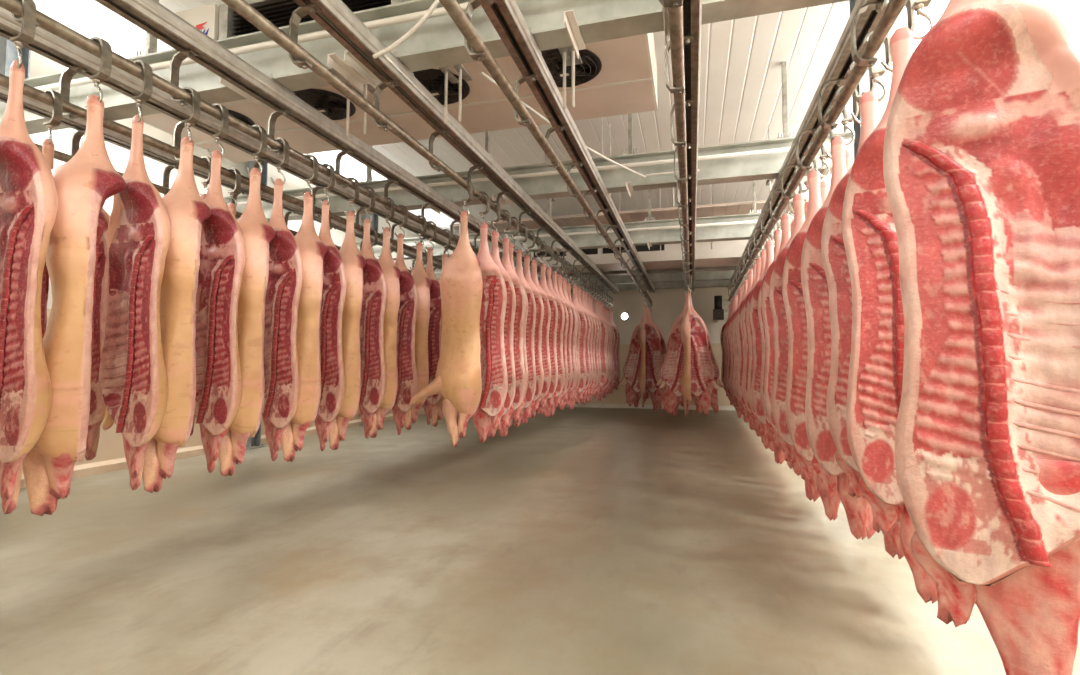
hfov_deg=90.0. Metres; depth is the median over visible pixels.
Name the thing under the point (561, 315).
pig carcass
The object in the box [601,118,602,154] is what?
hanging rod
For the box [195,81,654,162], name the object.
drip tray
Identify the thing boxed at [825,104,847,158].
hook
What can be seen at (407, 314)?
pig carcass
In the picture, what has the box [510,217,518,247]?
hook
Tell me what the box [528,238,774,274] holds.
unit
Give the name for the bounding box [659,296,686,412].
pig carcass
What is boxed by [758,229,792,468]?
pig carcass
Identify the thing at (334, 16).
rail
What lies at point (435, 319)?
pig carcass
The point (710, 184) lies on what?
hanging rod
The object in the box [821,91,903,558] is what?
pig carcass
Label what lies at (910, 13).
hook
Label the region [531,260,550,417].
pig carcass
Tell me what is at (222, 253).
pig carcass
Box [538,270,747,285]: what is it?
cross beam
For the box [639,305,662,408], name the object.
pig carcass
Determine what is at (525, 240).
hook
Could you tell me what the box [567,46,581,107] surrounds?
hanging rod
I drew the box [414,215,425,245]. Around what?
hook
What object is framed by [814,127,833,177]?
hook
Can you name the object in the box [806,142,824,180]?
hook
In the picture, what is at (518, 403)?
pig carcass
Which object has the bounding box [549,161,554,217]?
hanging rod
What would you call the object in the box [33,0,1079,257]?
ceiling
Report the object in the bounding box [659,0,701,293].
rail
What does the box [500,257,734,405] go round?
wall
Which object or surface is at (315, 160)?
hook
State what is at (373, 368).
pig carcass
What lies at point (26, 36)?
hook
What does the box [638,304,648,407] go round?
pig carcass
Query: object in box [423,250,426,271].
hook
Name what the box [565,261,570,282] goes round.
hook
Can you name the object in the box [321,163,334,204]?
hook
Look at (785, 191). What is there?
hook
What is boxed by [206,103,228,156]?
hook
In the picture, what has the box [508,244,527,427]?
pig carcass
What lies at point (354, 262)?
pig carcass
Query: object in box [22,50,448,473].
wall
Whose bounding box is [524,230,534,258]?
hook
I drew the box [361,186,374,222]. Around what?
hook
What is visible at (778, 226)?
hook
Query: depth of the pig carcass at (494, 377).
4.95 m
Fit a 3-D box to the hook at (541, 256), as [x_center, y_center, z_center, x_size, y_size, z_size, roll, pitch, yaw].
[0.026,-1.080,7.005,0.123,0.346,0.045,-1,-3,16]
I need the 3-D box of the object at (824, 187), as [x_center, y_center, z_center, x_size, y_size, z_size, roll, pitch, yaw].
[2.064,0.015,3.845,0.297,2.271,0.509,2,-4,-39]
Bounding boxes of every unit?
[133,33,657,162]
[173,0,410,105]
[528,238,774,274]
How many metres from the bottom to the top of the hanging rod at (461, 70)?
1.380 m
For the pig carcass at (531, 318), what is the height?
2.023 m
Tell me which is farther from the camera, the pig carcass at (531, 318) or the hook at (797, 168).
the pig carcass at (531, 318)
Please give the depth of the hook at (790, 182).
4.70 m
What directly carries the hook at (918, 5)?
hanging from the rail at (866, 16)
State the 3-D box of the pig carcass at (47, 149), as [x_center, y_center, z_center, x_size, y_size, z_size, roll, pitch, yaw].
[-2.912,-0.203,3.104,0.300,1.910,0.429,1,-3,-11]
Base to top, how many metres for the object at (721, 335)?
2.247 m
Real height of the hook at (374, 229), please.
0.346 m
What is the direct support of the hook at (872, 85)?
hanging from the rail at (866, 16)
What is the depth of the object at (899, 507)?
2.34 m
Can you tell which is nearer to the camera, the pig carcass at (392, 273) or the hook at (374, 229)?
the pig carcass at (392, 273)
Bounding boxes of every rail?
[0,0,573,291]
[0,7,476,263]
[0,86,441,279]
[221,0,619,304]
[439,0,654,299]
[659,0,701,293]
[728,0,907,300]
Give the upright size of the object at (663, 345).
2.272 m
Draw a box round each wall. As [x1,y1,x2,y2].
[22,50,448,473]
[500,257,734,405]
[1067,10,1079,38]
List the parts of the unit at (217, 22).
casing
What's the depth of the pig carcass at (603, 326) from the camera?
10.81 m
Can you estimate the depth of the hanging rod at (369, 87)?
4.04 m
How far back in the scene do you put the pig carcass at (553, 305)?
6.93 m
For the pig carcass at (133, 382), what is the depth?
2.79 m
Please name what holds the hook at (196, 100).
hanging from the rail at (151, 16)
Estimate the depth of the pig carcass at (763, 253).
6.21 m
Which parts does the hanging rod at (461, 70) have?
rod, rod plate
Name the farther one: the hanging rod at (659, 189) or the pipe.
the hanging rod at (659, 189)
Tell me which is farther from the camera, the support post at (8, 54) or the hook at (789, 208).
the hook at (789, 208)
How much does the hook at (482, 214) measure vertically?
0.346 m
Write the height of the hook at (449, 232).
0.346 m
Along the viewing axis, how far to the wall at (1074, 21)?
4.76 m
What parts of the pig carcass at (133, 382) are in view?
fore leg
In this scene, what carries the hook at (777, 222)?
hanging from the rail at (866, 16)
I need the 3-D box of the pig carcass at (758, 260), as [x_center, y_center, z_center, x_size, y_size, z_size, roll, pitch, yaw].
[2.732,0.184,6.566,0.516,2.331,0.280,-2,-4,41]
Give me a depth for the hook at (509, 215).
5.59 m
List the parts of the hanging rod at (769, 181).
rod, rod plate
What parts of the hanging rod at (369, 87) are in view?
rod, rod plate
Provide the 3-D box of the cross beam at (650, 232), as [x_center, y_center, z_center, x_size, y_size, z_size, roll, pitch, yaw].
[0.992,-2.036,8.806,9.360,1.240,0.370,-1,-3,16]
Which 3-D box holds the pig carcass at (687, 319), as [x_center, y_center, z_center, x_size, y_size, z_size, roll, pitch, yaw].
[2.648,0.299,9.730,0.232,2.240,0.668,-1,-3,14]
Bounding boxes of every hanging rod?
[346,82,363,136]
[363,80,375,134]
[439,66,458,123]
[453,64,472,122]
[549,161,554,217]
[558,47,571,108]
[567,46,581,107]
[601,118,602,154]
[609,124,610,196]
[659,189,660,250]
[672,120,673,206]
[710,184,711,248]
[766,125,773,193]
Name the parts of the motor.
motor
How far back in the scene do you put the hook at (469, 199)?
4.62 m
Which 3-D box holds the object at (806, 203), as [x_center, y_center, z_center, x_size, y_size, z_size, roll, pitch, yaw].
[2.204,0.065,4.348,0.299,2.320,0.494,2,-4,-40]
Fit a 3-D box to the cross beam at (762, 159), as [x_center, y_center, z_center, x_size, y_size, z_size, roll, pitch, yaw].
[0.228,-2.174,6.095,9.360,1.240,0.370,-1,-3,16]
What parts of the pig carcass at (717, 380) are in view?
fore leg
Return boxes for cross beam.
[0,0,947,133]
[224,61,853,221]
[356,180,793,259]
[425,261,752,278]
[449,197,805,233]
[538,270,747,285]
[571,279,745,292]
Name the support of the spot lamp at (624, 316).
attached to the wall at (667, 304)
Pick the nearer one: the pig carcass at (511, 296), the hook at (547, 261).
the pig carcass at (511, 296)
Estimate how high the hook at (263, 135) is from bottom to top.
0.346 m
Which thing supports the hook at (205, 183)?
hanging from the rail at (45, 43)
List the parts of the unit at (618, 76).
fan motor, fan motor, fan motor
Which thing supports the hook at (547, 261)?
hanging from the rail at (334, 16)
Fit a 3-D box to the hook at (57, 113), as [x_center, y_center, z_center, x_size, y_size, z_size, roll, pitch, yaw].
[-2.863,-1.275,3.163,0.121,0.346,0.049,-1,-3,16]
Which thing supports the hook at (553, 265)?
hanging from the rail at (334, 16)
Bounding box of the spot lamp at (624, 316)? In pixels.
[621,313,629,319]
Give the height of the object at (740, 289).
2.276 m
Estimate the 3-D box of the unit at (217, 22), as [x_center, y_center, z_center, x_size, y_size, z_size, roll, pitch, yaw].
[-1.844,-2.295,4.201,1.960,0.490,0.546,-1,-3,16]
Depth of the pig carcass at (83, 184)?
2.44 m
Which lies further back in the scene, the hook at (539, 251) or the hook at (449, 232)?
the hook at (539, 251)
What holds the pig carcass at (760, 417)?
hanging from the hook
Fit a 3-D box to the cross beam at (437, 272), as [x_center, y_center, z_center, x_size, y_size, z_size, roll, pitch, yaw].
[1.764,-1.917,11.546,9.360,1.200,0.252,-1,-3,16]
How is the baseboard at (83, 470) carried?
attached to the wall at (110, 445)
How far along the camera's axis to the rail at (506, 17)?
3.54 m
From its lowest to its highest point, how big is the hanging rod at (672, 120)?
1.120 m
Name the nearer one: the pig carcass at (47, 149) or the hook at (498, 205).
the pig carcass at (47, 149)
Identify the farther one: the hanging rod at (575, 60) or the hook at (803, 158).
the hook at (803, 158)
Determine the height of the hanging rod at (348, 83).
1.380 m
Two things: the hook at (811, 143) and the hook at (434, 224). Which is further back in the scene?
the hook at (434, 224)
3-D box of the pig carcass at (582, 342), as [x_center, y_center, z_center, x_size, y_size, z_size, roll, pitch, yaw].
[0.543,0.160,8.874,0.450,2.050,0.268,1,-3,-16]
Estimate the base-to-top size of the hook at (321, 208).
0.346 m
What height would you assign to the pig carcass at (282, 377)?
1.993 m
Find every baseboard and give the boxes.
[20,409,424,487]
[566,403,735,409]
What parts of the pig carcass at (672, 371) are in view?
fore leg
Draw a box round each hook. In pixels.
[9,0,35,68]
[43,89,62,144]
[87,36,111,102]
[132,60,152,121]
[182,87,200,142]
[200,156,210,195]
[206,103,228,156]
[225,167,240,207]
[247,125,266,173]
[270,137,288,184]
[304,154,317,196]
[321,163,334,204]
[321,208,330,226]
[344,177,358,214]
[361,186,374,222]
[370,228,377,253]
[382,197,393,230]
[395,205,407,237]
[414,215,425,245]
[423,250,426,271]
[426,221,436,250]
[440,229,450,255]
[458,177,472,214]
[477,191,489,227]
[488,201,499,234]
[499,210,510,242]
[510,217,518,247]
[516,224,526,253]
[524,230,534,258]
[532,236,541,263]
[538,241,546,266]
[546,246,552,267]
[551,250,557,273]
[556,254,562,274]
[561,258,566,278]
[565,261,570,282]
[567,265,574,285]
[767,219,778,249]
[773,207,785,235]
[777,200,790,230]
[782,190,795,226]
[787,180,801,219]
[794,167,808,201]
[799,156,816,200]
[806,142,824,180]
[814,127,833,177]
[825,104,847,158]
[835,86,858,144]
[848,61,874,123]
[862,31,891,101]
[881,0,914,71]
[904,0,933,39]
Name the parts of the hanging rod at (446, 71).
rod, rod plate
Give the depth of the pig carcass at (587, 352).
9.10 m
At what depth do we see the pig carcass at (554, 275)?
7.54 m
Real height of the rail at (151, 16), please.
0.427 m
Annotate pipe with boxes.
[481,72,699,177]
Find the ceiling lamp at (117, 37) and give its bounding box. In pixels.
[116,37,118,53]
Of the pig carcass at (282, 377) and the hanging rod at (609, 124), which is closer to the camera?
the pig carcass at (282, 377)
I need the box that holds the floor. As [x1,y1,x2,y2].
[0,407,1079,674]
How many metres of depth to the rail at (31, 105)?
4.71 m
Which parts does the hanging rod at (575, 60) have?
rod, rod plate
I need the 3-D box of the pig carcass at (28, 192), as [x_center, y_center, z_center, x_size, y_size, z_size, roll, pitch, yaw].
[-2.300,-0.219,2.336,0.429,1.956,0.208,-1,-3,15]
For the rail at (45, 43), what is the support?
hanging from the cross beam at (438, 42)
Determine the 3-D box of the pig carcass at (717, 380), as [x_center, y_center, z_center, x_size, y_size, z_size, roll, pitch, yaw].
[3.214,0.325,10.611,0.734,2.210,0.259,0,-3,1]
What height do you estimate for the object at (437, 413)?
2.006 m
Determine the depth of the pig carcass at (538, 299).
6.38 m
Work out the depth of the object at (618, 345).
12.82 m
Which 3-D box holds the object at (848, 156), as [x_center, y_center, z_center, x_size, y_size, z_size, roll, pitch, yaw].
[1.919,0.026,3.266,0.523,2.350,0.268,-3,-4,43]
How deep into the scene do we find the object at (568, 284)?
8.59 m
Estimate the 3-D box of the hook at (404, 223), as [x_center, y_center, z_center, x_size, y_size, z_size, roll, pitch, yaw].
[-1.396,-1.161,5.421,0.121,0.346,0.051,-1,-3,16]
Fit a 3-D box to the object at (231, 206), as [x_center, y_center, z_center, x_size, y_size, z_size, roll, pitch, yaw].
[-2.528,-0.137,4.397,0.430,1.910,0.287,0,-3,-4]
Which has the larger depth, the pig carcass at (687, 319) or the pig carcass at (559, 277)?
the pig carcass at (687, 319)
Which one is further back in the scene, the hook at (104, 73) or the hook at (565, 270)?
the hook at (565, 270)
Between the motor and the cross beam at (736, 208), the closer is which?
the cross beam at (736, 208)
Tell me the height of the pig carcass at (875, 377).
2.223 m
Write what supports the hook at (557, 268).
hanging from the rail at (334, 16)
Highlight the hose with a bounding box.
[373,0,439,58]
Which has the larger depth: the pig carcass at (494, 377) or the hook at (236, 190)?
the pig carcass at (494, 377)
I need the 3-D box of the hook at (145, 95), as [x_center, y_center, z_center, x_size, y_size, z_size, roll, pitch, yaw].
[-2.118,-1.291,2.860,0.121,0.346,0.049,-1,-3,16]
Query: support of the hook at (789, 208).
hanging from the rail at (866, 16)
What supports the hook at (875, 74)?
hanging from the rail at (866, 16)
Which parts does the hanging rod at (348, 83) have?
rod, rod plate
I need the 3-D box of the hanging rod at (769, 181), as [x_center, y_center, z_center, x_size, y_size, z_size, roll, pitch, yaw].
[2.967,-2.189,6.972,0.060,1.120,0.320,-1,-3,16]
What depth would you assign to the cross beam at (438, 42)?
3.43 m
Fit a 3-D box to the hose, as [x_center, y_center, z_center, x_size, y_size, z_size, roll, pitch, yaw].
[-0.605,-2.272,2.976,0.736,1.362,0.077,-1,-3,18]
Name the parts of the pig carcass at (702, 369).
fore leg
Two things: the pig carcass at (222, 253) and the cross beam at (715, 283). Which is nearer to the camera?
the pig carcass at (222, 253)
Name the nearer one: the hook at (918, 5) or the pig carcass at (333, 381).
the hook at (918, 5)
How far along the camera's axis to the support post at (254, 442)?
7.58 m
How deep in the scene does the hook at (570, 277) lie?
8.64 m
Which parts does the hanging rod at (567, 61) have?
rod, rod plate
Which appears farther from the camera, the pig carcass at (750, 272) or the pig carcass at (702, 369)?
the pig carcass at (702, 369)
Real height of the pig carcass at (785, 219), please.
2.266 m
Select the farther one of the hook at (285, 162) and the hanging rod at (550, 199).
the hanging rod at (550, 199)
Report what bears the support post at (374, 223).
on the floor
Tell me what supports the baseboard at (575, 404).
attached to the wall at (667, 304)
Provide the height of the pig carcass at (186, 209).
1.990 m
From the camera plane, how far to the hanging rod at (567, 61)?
3.62 m
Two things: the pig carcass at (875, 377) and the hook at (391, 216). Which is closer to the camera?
the pig carcass at (875, 377)
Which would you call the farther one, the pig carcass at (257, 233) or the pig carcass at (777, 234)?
the pig carcass at (777, 234)
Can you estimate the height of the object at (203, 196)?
1.910 m
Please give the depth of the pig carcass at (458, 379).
4.45 m
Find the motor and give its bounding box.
[713,296,730,321]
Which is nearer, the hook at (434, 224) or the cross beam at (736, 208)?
the hook at (434, 224)
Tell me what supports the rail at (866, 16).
hanging from the cross beam at (438, 42)
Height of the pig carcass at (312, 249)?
2.000 m
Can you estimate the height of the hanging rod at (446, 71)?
1.380 m
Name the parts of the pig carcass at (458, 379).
fore leg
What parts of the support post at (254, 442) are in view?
foot plate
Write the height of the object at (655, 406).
2.356 m
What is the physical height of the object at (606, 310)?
2.078 m
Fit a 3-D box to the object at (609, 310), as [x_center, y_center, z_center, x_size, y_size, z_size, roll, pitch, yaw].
[1.593,0.326,12.633,0.470,2.000,0.252,0,-3,-7]
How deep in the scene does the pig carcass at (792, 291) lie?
3.66 m
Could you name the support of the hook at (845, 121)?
hanging from the rail at (866, 16)
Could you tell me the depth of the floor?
3.07 m
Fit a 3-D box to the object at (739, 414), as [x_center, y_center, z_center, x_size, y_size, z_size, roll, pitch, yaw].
[3.851,0.393,10.509,0.512,2.349,0.267,-3,-4,42]
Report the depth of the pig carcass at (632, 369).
12.17 m
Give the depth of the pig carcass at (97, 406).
3.29 m
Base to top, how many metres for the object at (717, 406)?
2.325 m
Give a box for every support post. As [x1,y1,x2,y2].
[0,36,30,496]
[246,161,267,449]
[359,213,377,425]
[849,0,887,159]
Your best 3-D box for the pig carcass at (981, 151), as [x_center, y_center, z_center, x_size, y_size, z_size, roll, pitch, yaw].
[1.267,-0.109,1.450,0.553,2.365,0.290,-3,-4,41]

